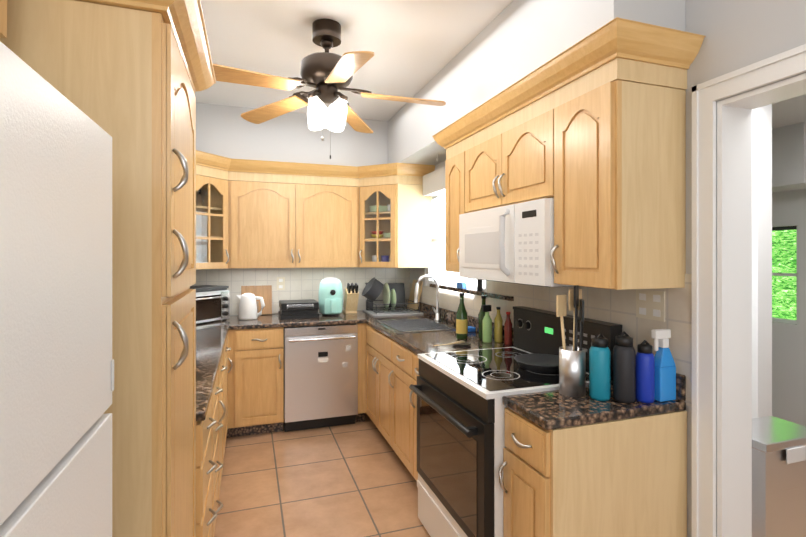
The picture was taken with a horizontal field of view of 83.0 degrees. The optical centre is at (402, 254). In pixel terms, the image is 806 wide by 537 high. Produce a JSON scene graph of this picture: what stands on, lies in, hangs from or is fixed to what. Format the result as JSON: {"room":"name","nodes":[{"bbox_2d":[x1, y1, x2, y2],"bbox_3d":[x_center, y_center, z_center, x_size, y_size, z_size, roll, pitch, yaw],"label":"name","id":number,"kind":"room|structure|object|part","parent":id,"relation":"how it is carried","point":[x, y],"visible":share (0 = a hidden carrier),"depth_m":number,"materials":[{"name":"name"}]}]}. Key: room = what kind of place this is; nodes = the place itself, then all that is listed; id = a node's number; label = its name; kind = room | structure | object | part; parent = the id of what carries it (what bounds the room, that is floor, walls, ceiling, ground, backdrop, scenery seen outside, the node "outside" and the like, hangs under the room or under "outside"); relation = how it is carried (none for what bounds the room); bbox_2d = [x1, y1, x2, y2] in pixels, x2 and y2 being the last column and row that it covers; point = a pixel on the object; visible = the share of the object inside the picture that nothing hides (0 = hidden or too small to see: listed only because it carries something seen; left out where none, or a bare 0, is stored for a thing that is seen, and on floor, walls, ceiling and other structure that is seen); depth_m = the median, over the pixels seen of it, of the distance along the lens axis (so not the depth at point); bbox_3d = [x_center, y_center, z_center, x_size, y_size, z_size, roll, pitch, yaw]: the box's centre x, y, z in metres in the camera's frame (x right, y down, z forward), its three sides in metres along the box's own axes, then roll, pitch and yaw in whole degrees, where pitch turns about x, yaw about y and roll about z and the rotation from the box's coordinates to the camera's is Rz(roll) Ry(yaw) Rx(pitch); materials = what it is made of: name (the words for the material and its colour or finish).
{"room":"kitchen","nodes":[
{"label":"kitchen","id":0,"kind":"room"},
{"bbox_2d":[196,103,387,165],"bbox_3d":[-0.993,-1.028,4.186,2.360,0.456,0.343,0,0,-19],"label":"wall","id":1,"kind":"structure","parent":0,"point":[227,131],"depth_m":3.99,"materials":[{"name":"grey paint"}]},
{"bbox_2d":[230,187,367,324],"bbox_3d":[-1.073,0.107,4.421,2.664,2.730,0.150,0,0,-19],"label":"wall","id":2,"kind":"structure","parent":0,"point":[359,233],"depth_m":4.56,"materials":[{"name":"grey paint"}]},
{"bbox_2d":[200,263,219,268],"bbox_3d":[-1.614,-0.255,3.892,0.231,0.746,0.270,0,0,-19],"label":"upper cabinet","id":3,"kind":"object","parent":2,"relation":"attached to","point":[202,265],"depth_m":3.67,"materials":[{"name":"brown wood"}]},
{"bbox_2d":[196,175,227,262],"bbox_3d":[-1.564,-0.283,3.672,0.277,0.691,0.277,0,0,-19],"label":"upper cabinet","id":4,"kind":"object","parent":2,"relation":"attached to","point":[212,241],"depth_m":3.83,"materials":[{"name":"brown wood"}]},
{"bbox_2d":[196,187,204,205],"bbox_3d":[-1.707,-0.473,3.680,0.159,0.160,0.069,0,0,8],"label":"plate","id":5,"kind":"object","parent":4,"relation":"in","point":[200,191],"depth_m":3.75,"materials":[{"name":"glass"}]},
{"bbox_2d":[196,254,207,262],"bbox_3d":[-1.679,0.047,3.721,0.178,0.100,0.178,0,0,-28],"label":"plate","id":6,"kind":"object","parent":4,"relation":"in","point":[198,260],"depth_m":3.73,"materials":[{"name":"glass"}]},
{"bbox_2d":[220,181,367,268],"bbox_3d":[-0.987,-0.255,4.166,1.232,0.746,0.386,0,0,-19],"label":"upper cabinet","id":7,"kind":"object","parent":2,"relation":"attached to","point":[246,224],"depth_m":4.00,"materials":[{"name":"brown wood"}]},
{"bbox_2d":[196,150,434,186],"bbox_3d":[-0.888,-0.715,3.876,2.360,0.170,0.378,0,0,-19],"label":"crown molding","id":8,"kind":"structure","parent":7,"relation":"attached to","point":[217,166],"depth_m":4.02,"materials":[{"name":"brown wood"}]},
{"bbox_2d":[192,262,409,314],"bbox_3d":[-1.048,0.314,4.346,2.360,0.483,0.005,0,0,-19],"label":"backsplash","id":9,"kind":"structure","parent":2,"relation":"attached to","point":[302,283],"depth_m":4.36,"materials":[{"name":"white tile"}]},
{"bbox_2d":[277,277,284,289],"bbox_3d":[-1.154,0.272,4.304,0.075,0.120,0.006,0,0,-19],"label":"outlet","id":10,"kind":"object","parent":9,"relation":"attached to","point":[280,283],"visible":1,"depth_m":4.30,"materials":[{"name":"beige plastic"}]},
{"bbox_2d":[360,184,391,262],"bbox_3d":[-0.228,-0.283,4.124,0.278,0.691,0.277,0,0,-19],"label":"upper cabinet","id":11,"kind":"object","parent":2,"relation":"attached to","point":[377,195],"depth_m":4.19,"materials":[{"name":"brown wood"}]},
{"bbox_2d":[369,204,390,211],"bbox_3d":[-0.148,-0.429,4.275,0.342,0.070,0.199,0,0,11],"label":"plate","id":12,"kind":"object","parent":11,"relation":"in","point":[372,208],"depth_m":4.21,"materials":[{"name":"green"}]},
{"bbox_2d":[370,231,390,237],"bbox_3d":[-0.147,-0.186,4.286,0.314,0.066,0.188,0,0,26],"label":"plate","id":13,"kind":"object","parent":11,"relation":"in","point":[386,235],"depth_m":4.25,"materials":[{"name":"white ceramic"}]},
{"bbox_2d":[372,255,390,261],"bbox_3d":[-0.158,0.052,4.269,0.282,0.090,0.114,0,0,11],"label":"mugs","id":14,"kind":"object","parent":11,"relation":"in","point":[384,259],"depth_m":4.25,"materials":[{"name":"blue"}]},
{"bbox_2d":[368,263,383,267],"bbox_3d":[-0.322,-0.255,4.329,0.231,0.746,0.270,0,0,-19],"label":"upper cabinet","id":15,"kind":"object","parent":2,"relation":"attached to","point":[374,265],"depth_m":4.12,"materials":[{"name":"brown wood"}]},
{"bbox_2d":[214,413,429,536],"bbox_3d":[-0.131,1.498,1.637,2.664,0.050,6.029,0,0,-19],"label":"floor","id":16,"kind":"structure","parent":0,"point":[356,479],"depth_m":2.88,"materials":[{"name":"tile"}]},
{"bbox_2d":[0,41,113,536],"bbox_3d":[-0.632,0.632,0.362,0.580,1.679,0.755,0,0,-19],"label":"refrigerator","id":17,"kind":"object","parent":16,"relation":"on","point":[56,374],"visible":1,"depth_m":0.56,"materials":[{"name":"white metal"}]},
{"bbox_2d":[0,0,195,536],"bbox_3d":[-0.911,0.450,1.258,0.637,2.044,0.550,0,0,-19],"label":"pantry","id":18,"kind":"object","parent":16,"relation":"on","point":[119,76],"visible":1,"depth_m":1.07,"materials":[{"name":"brown wood"}]},
{"bbox_2d":[75,0,215,92],"bbox_3d":[-0.899,-0.612,1.261,0.661,0.076,0.710,0,0,-19],"label":"crown molding","id":19,"kind":"structure","parent":18,"relation":"attached to","point":[185,19],"depth_m":1.22,"materials":[{"name":"brown wood"}]},
{"bbox_2d":[196,383,215,536],"bbox_3d":[-1.080,1.033,1.736,0.620,0.878,0.461,0,0,-19],"label":"base cabinet","id":20,"kind":"object","parent":16,"relation":"on","point":[211,431],"depth_m":1.78,"materials":[{"name":"brown wood"}]},
{"bbox_2d":[215,359,223,517],"bbox_3d":[-1.237,1.033,2.200,0.620,0.878,0.519,0,0,-19],"label":"base cabinet","id":21,"kind":"object","parent":16,"relation":"on","point":[219,381],"depth_m":2.52,"materials":[{"name":"brown wood"}]},
{"bbox_2d":[221,343,227,454],"bbox_3d":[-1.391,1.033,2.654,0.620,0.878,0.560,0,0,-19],"label":"base cabinet","id":22,"kind":"object","parent":16,"relation":"on","point":[225,354],"depth_m":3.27,"materials":[{"name":"brown wood"}]},
{"bbox_2d":[196,319,231,420],"bbox_3d":[-1.433,0.575,2.792,0.633,0.034,2.689,0,0,-19],"label":"countertop","id":23,"kind":"structure","parent":22,"relation":"on","point":[211,336],"depth_m":2.49,"materials":[{"name":"stone"}]},
{"bbox_2d":[190,285,229,323],"bbox_3d":[-1.695,0.412,3.754,0.343,0.289,0.440,0,0,26],"label":"toaster oven","id":24,"kind":"object","parent":23,"relation":"on","point":[212,302],"visible":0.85,"depth_m":3.73,"materials":[{"name":"silver metal"}]},
{"bbox_2d":[227,323,366,437],"bbox_3d":[-0.944,1.032,4.032,1.145,0.878,0.661,0,0,-19],"label":"base cabinet","id":25,"kind":"object","parent":16,"relation":"on","point":[256,388],"visible":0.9,"depth_m":3.66,"materials":[{"name":"brown wood"}]},
{"bbox_2d":[228,299,421,329],"bbox_3d":[-0.635,0.524,4.147,1.694,0.134,0.633,0,0,-19],"label":"countertop","id":26,"kind":"structure","parent":25,"relation":"on","point":[269,320],"depth_m":3.86,"materials":[{"name":"stone"}]},
{"bbox_2d":[236,293,264,319],"bbox_3d":[-1.323,0.445,3.963,0.236,0.222,0.160,0,0,-19],"label":"kettle","id":27,"kind":"object","parent":26,"relation":"on","point":[248,307],"visible":1,"depth_m":3.90,"materials":[{"name":"white plastic"}]},
{"bbox_2d":[241,285,271,314],"bbox_3d":[-1.353,0.421,4.214,0.270,0.270,0.018,0,-14,-19],"label":"cutting board","id":28,"kind":"object","parent":26,"relation":"on","point":[264,292],"visible":0.64,"depth_m":4.22,"materials":[{"name":"brown wood"}]},
{"bbox_2d":[278,299,318,318],"bbox_3d":[-0.934,0.489,4.082,0.330,0.135,0.364,0,0,-19],"label":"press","id":29,"kind":"object","parent":26,"relation":"on","point":[298,309],"visible":1,"depth_m":3.97,"materials":[{"name":"black plastic"}]},
{"bbox_2d":[319,278,342,315],"bbox_3d":[-0.661,0.385,4.196,0.224,0.343,0.267,0,0,-19],"label":"air fryer","id":30,"kind":"object","parent":26,"relation":"on","point":[330,296],"visible":1,"depth_m":4.12,"materials":[{"name":"teal plastic"}]},
{"bbox_2d":[343,283,358,313],"bbox_3d":[-0.493,0.411,4.324,0.110,0.290,0.248,0,0,-19],"label":"knife block","id":31,"kind":"object","parent":26,"relation":"on","point":[351,297],"visible":1,"depth_m":4.27,"materials":[{"name":"brown wood"}]},
{"bbox_2d":[362,277,423,315],"bbox_3d":[-0.103,0.386,4.386,0.582,0.339,0.420,0,0,-19],"label":"dish rack","id":32,"kind":"object","parent":26,"relation":"on","point":[393,294],"visible":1,"depth_m":4.38,"materials":[{"name":"grey plastic"}]},
{"bbox_2d":[364,303,518,353],"bbox_3d":[0.205,0.524,3.326,0.627,0.134,1.457,0,0,-19],"label":"countertop","id":33,"kind":"structure","parent":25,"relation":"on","point":[418,342],"depth_m":3.14,"materials":[{"name":"stone"}]},
{"bbox_2d":[376,318,455,332],"bbox_3d":[0.092,0.641,3.592,0.464,0.181,0.614,0,0,-19],"label":"sink","id":34,"kind":"object","parent":33,"relation":"in","point":[412,325],"visible":0.35,"depth_m":3.85,"materials":[{"name":"silver metal"}]},
{"bbox_2d":[414,274,440,320],"bbox_3d":[0.190,0.361,3.848,0.250,0.391,0.153,0,0,-19],"label":"faucet","id":35,"kind":"object","parent":33,"relation":"on","point":[436,311],"visible":0.96,"depth_m":3.82,"materials":[{"name":"silver metal"}]},
{"bbox_2d":[434,341,470,346],"bbox_3d":[0.290,0.540,2.752,0.283,0.032,0.166,0,0,-19],"label":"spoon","id":36,"kind":"object","parent":33,"relation":"on","point":[461,344],"visible":1,"depth_m":2.76,"materials":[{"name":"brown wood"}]},
{"bbox_2d":[456,293,467,338],"bbox_3d":[0.390,0.405,3.022,0.077,0.303,0.076,0,0,-19],"label":"wine bottle","id":37,"kind":"object","parent":33,"relation":"on","point":[461,323],"visible":1,"depth_m":3.00,"materials":[{"name":"green"}]},
{"bbox_2d":[468,326,475,331],"bbox_3d":[0.474,0.541,3.314,0.085,0.030,0.080,0,0,-19],"label":"sponge","id":38,"kind":"object","parent":33,"relation":"on","point":[471,329],"visible":0.5,"depth_m":3.28,"materials":[{"name":"blue"}]},
{"bbox_2d":[478,295,485,339],"bbox_3d":[0.533,0.412,3.007,0.072,0.288,0.071,0,0,-19],"label":"wine bottle","id":39,"kind":"object","parent":33,"relation":"on","point":[481,314],"visible":0.56,"depth_m":2.99,"materials":[{"name":"green glass"}]},
{"bbox_2d":[482,305,491,342],"bbox_3d":[0.536,0.439,2.903,0.060,0.235,0.059,0,0,-19],"label":"bottle","id":40,"kind":"object","parent":33,"relation":"on","point":[486,328],"visible":1,"depth_m":2.88,"materials":[{"name":"green glass"}]},
{"bbox_2d":[494,307,502,342],"bbox_3d":[0.609,0.445,2.906,0.052,0.222,0.051,0,0,-19],"label":"oil bottle","id":41,"kind":"object","parent":33,"relation":"on","point":[498,329],"visible":1,"depth_m":2.89,"materials":[{"name":"yellow glass"}]},
{"bbox_2d":[504,312,511,344],"bbox_3d":[0.650,0.455,2.815,0.048,0.202,0.047,0,0,-19],"label":"sauce bottle","id":42,"kind":"object","parent":33,"relation":"on","point":[508,332],"visible":1,"depth_m":2.80,"materials":[{"name":"red glass"}]},
{"bbox_2d":[283,324,357,431],"bbox_3d":[-0.761,1.036,4.057,0.606,0.871,0.641,0,0,-19],"label":"dishwasher","id":43,"kind":"object","parent":16,"relation":"on","point":[320,376],"visible":0.88,"depth_m":3.80,"materials":[{"name":"grey metal"}]},
{"bbox_2d":[386,337,414,475],"bbox_3d":[0.286,1.033,3.093,0.620,0.878,0.558,0,0,-19],"label":"base cabinet","id":44,"kind":"object","parent":16,"relation":"on","point":[392,369],"depth_m":3.03,"materials":[{"name":"brown wood"}]},
{"bbox_2d":[414,353,419,480],"bbox_3d":[0.389,1.033,2.788,0.620,0.878,0.321,0,0,-19],"label":"base cabinet","id":45,"kind":"object","parent":16,"relation":"on","point":[416,360],"depth_m":2.75,"materials":[{"name":"brown wood"}]},
{"bbox_2d":[409,306,621,536],"bbox_3d":[0.491,0.890,2.244,0.736,1.164,0.768,0,0,-19],"label":"range","id":46,"kind":"object","parent":16,"relation":"on","point":[461,407],"visible":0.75,"depth_m":2.08,"materials":[{"name":"white"}]},
{"bbox_2d":[514,354,558,372],"bbox_3d":[0.693,0.512,2.128,0.270,0.061,0.399,0,0,-19],"label":"frying pan","id":47,"kind":"object","parent":46,"relation":"on","point":[544,363],"visible":0.73,"depth_m":2.24,"materials":[{"name":"grey metal"}]},
{"bbox_2d":[499,407,686,536],"bbox_3d":[0.720,1.033,1.761,0.661,0.878,0.288,0,0,-19],"label":"base cabinet","id":48,"kind":"object","parent":16,"relation":"on","point":[627,477],"visible":0.96,"depth_m":1.64,"materials":[{"name":"brown wood"}]},
{"bbox_2d":[502,373,685,429],"bbox_3d":[0.733,0.525,1.765,0.627,0.134,0.288,0,0,-19],"label":"countertop","id":49,"kind":"structure","parent":48,"relation":"on","point":[551,410],"depth_m":1.67,"materials":[{"name":"stone"}]},
{"bbox_2d":[556,285,585,396],"bbox_3d":[0.673,0.339,1.825,0.137,0.435,0.100,0,0,-19],"label":"utensil holder","id":50,"kind":"object","parent":49,"relation":"on","point":[572,371],"visible":1,"depth_m":1.80,"materials":[{"name":"silver metal"}]},
{"bbox_2d":[589,333,609,400],"bbox_3d":[0.762,0.430,1.765,0.076,0.253,0.076,0,0,-19],"label":"water bottle","id":51,"kind":"object","parent":49,"relation":"on","point":[599,370],"visible":1,"depth_m":1.74,"materials":[{"name":"teal metal"}]},
{"bbox_2d":[613,331,635,402],"bbox_3d":[0.845,0.424,1.740,0.078,0.264,0.078,0,0,-19],"label":"water bottle","id":52,"kind":"object","parent":49,"relation":"on","point":[624,359],"visible":1,"depth_m":1.71,"materials":[{"name":"grey metal"}]},
{"bbox_2d":[635,340,654,402],"bbox_3d":[0.921,0.440,1.734,0.066,0.232,0.066,0,0,-19],"label":"water bottle","id":53,"kind":"object","parent":49,"relation":"on","point":[645,377],"visible":0.96,"depth_m":1.71,"materials":[{"name":"blue metal"}]},
{"bbox_2d":[651,329,675,401],"bbox_3d":[0.997,0.421,1.750,0.090,0.270,0.044,0,0,-19],"label":"spray bottle","id":54,"kind":"object","parent":49,"relation":"on","point":[665,377],"visible":0.94,"depth_m":1.73,"materials":[{"name":"blue plastic"}]},
{"bbox_2d":[194,0,512,120],"bbox_3d":[-0.131,-1.282,1.637,2.664,0.050,6.029,0,0,-19],"label":"ceiling","id":55,"kind":"structure","parent":0,"point":[415,46],"depth_m":2.67,"materials":[{"name":"white paint"}]},
{"bbox_2d":[213,18,445,158],"bbox_3d":[-0.395,-0.891,2.463,1.262,0.728,1.229,0,0,-19],"label":"ceiling fan","id":56,"kind":"object","parent":55,"relation":"hanging from","point":[326,74],"visible":1,"depth_m":2.42,"materials":[{"name":"brown metal"}]},
{"bbox_2d":[388,0,685,164],"bbox_3d":[0.468,-1.028,3.014,0.343,0.456,2.804,0,0,-19],"label":"soffit","id":57,"kind":"structure","parent":0,"point":[512,42],"depth_m":2.35,"materials":[{"name":"grey paint"}]},
{"bbox_2d":[410,0,805,536],"bbox_3d":[1.083,0.108,1.968,0.150,2.730,5.879,0,0,-19],"label":"wall","id":58,"kind":"structure","parent":0,"point":[738,34],"depth_m":1.61,"materials":[{"name":"grey paint"}]},
{"bbox_2d":[384,184,423,267],"bbox_3d":[-0.009,-0.255,4.174,0.270,0.746,0.231,0,0,-19],"label":"upper cabinet","id":59,"kind":"object","parent":58,"relation":"attached to","point":[407,200],"depth_m":4.07,"materials":[{"name":"brown wood"}]},
{"bbox_2d":[423,166,444,195],"bbox_3d":[0.389,-0.618,3.629,0.098,0.180,1.030,0,0,-19],"label":"window valance","id":60,"kind":"object","parent":58,"relation":"attached to","point":[433,183],"visible":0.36,"depth_m":3.86,"materials":[{"name":"white"}]},
{"bbox_2d":[445,151,464,271],"bbox_3d":[0.489,-0.258,2.944,0.348,0.740,0.295,0,0,-19],"label":"upper cabinet","id":61,"kind":"object","parent":58,"relation":"attached to","point":[454,166],"depth_m":2.90,"materials":[{"name":"brown wood"}]},
{"bbox_2d":[427,193,486,291],"bbox_3d":[0.434,-0.133,3.771,0.042,0.846,1.186,0,0,-19],"label":"kitchen window","id":62,"kind":"structure","parent":58,"relation":"in","point":[438,239],"depth_m":4.08,"materials":[{"name":"white"}]},
{"bbox_3d":[0.451,-0.133,3.776,0.006,0.842,1.182,0,0,-19],"label":"kitchen window view","id":63,"kind":"part","parent":62,"relation":"part of","materials":[{"name":"white"}]},
{"bbox_2d":[457,279,482,290],"bbox_3d":[0.500,0.190,3.434,0.040,0.142,0.370,0,0,-19],"label":"sill","id":64,"kind":"structure","parent":58,"relation":"attached to","point":[462,285],"depth_m":3.38,"materials":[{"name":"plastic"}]},
{"bbox_2d":[430,283,513,300],"bbox_3d":[0.477,0.276,3.500,0.043,0.028,1.350,0,0,-19],"label":"window sill","id":65,"kind":"structure","parent":58,"relation":"attached to","point":[488,294],"depth_m":3.29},
{"bbox_2d":[465,109,552,212],"bbox_3d":[0.672,-0.440,2.401,0.348,0.375,0.843,0,0,-19],"label":"upper cabinet","id":66,"kind":"object","parent":58,"relation":"attached to","point":[514,166],"depth_m":2.25,"materials":[{"name":"brown wood"}]},
{"bbox_2d":[459,198,573,286],"bbox_3d":[0.625,-0.050,2.387,0.442,0.384,0.835,0,0,-19],"label":"microwave","id":67,"kind":"object","parent":66,"relation":"attached to","point":[513,243],"visible":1,"depth_m":2.19,"materials":[{"name":"white"}]},
{"bbox_2d":[432,17,704,159],"bbox_3d":[0.650,-0.714,2.374,0.408,0.170,1.637,0,0,-19],"label":"crown molding","id":68,"kind":"structure","parent":66,"relation":"attached to","point":[616,48],"depth_m":1.74,"materials":[{"name":"brown wood"}]},
{"bbox_2d":[409,274,691,406],"bbox_3d":[0.579,0.323,3.211,0.005,0.500,3.186,0,0,-19],"label":"backsplash","id":69,"kind":"structure","parent":58,"relation":"attached to","point":[611,305],"depth_m":2.08,"materials":[{"name":"white tile"}]},
{"bbox_2d":[636,289,664,321],"bbox_3d":[1.021,0.208,1.885,0.006,0.120,0.140,0,0,-19],"label":"outlet","id":70,"kind":"object","parent":69,"relation":"attached to","point":[650,304],"visible":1,"depth_m":1.88,"materials":[{"name":"beige plastic"}]},
{"bbox_2d":[550,80,685,289],"bbox_3d":[0.861,-0.251,1.843,0.348,0.754,0.335,0,0,-19],"label":"upper cabinet","id":71,"kind":"object","parent":58,"relation":"attached to","point":[604,166],"depth_m":1.70,"materials":[{"name":"brown wood"}]},
{"bbox_2d":[692,44,805,536],"bbox_3d":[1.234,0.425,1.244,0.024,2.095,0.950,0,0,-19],"label":"door frame","id":72,"kind":"structure","parent":58,"relation":"attached to","point":[706,95],"depth_m":1.64,"materials":[{"name":"white wood"}]},
{"bbox_2d":[752,104,771,418],"bbox_3d":[1.715,0.247,3.912,0.120,2.450,2.597,0,0,-19],"label":"wall","id":73,"kind":"structure","parent":0,"point":[761,261],"depth_m":2.68,"materials":[{"name":"white paint"}]},
{"bbox_2d":[772,122,805,425],"bbox_3d":[3.391,0.247,2.828,0.500,2.450,6.029,0,0,-19],"label":"wall","id":74,"kind":"structure","parent":0,"point":[788,209],"depth_m":3.69,"materials":[{"name":"white paint"}]},
{"bbox_2d":[772,226,796,323],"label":"window","id":75,"kind":"structure","parent":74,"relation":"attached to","point":[784,260],"depth_m":3.97,"materials":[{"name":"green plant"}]},
{"bbox_2d":[772,94,805,128],"bbox_3d":[2.379,-1.002,2.485,2.636,0.050,6.029,0,0,-19],"label":"ceiling","id":76,"kind":"structure","parent":0,"point":[790,111],"depth_m":3.13,"materials":[{"name":"white paint"}]},
{"bbox_3d":[2.379,1.498,2.486,2.636,0.050,6.029,0,0,-19],"label":"floor","id":77,"kind":"structure","parent":0,"visible":0},
{"bbox_2d":[752,416,805,536],"bbox_3d":[1.705,1.142,2.122,0.405,0.659,0.248,0,0,-19],"label":"trash can","id":78,"kind":"object","parent":77,"relation":"on","point":[778,477],"visible":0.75,"depth_m":2.00,"materials":[{"name":"silver metal"}]},
{"bbox_3d":[-1.298,0.108,1.163,0.150,2.730,5.879,0,0,-19],"label":"wall","id":79,"kind":"structure","parent":0,"visible":0},
{"bbox_2d":[0,0,6,37],"bbox_3d":[-0.766,-0.627,0.394,0.356,0.400,1.000,0,0,-19],"label":"upper cabinet","id":80,"kind":"object","parent":79,"relation":"attached to","point":[3,18],"visible":1,"depth_m":0.90,"materials":[{"name":"brown wood"}]}
]}

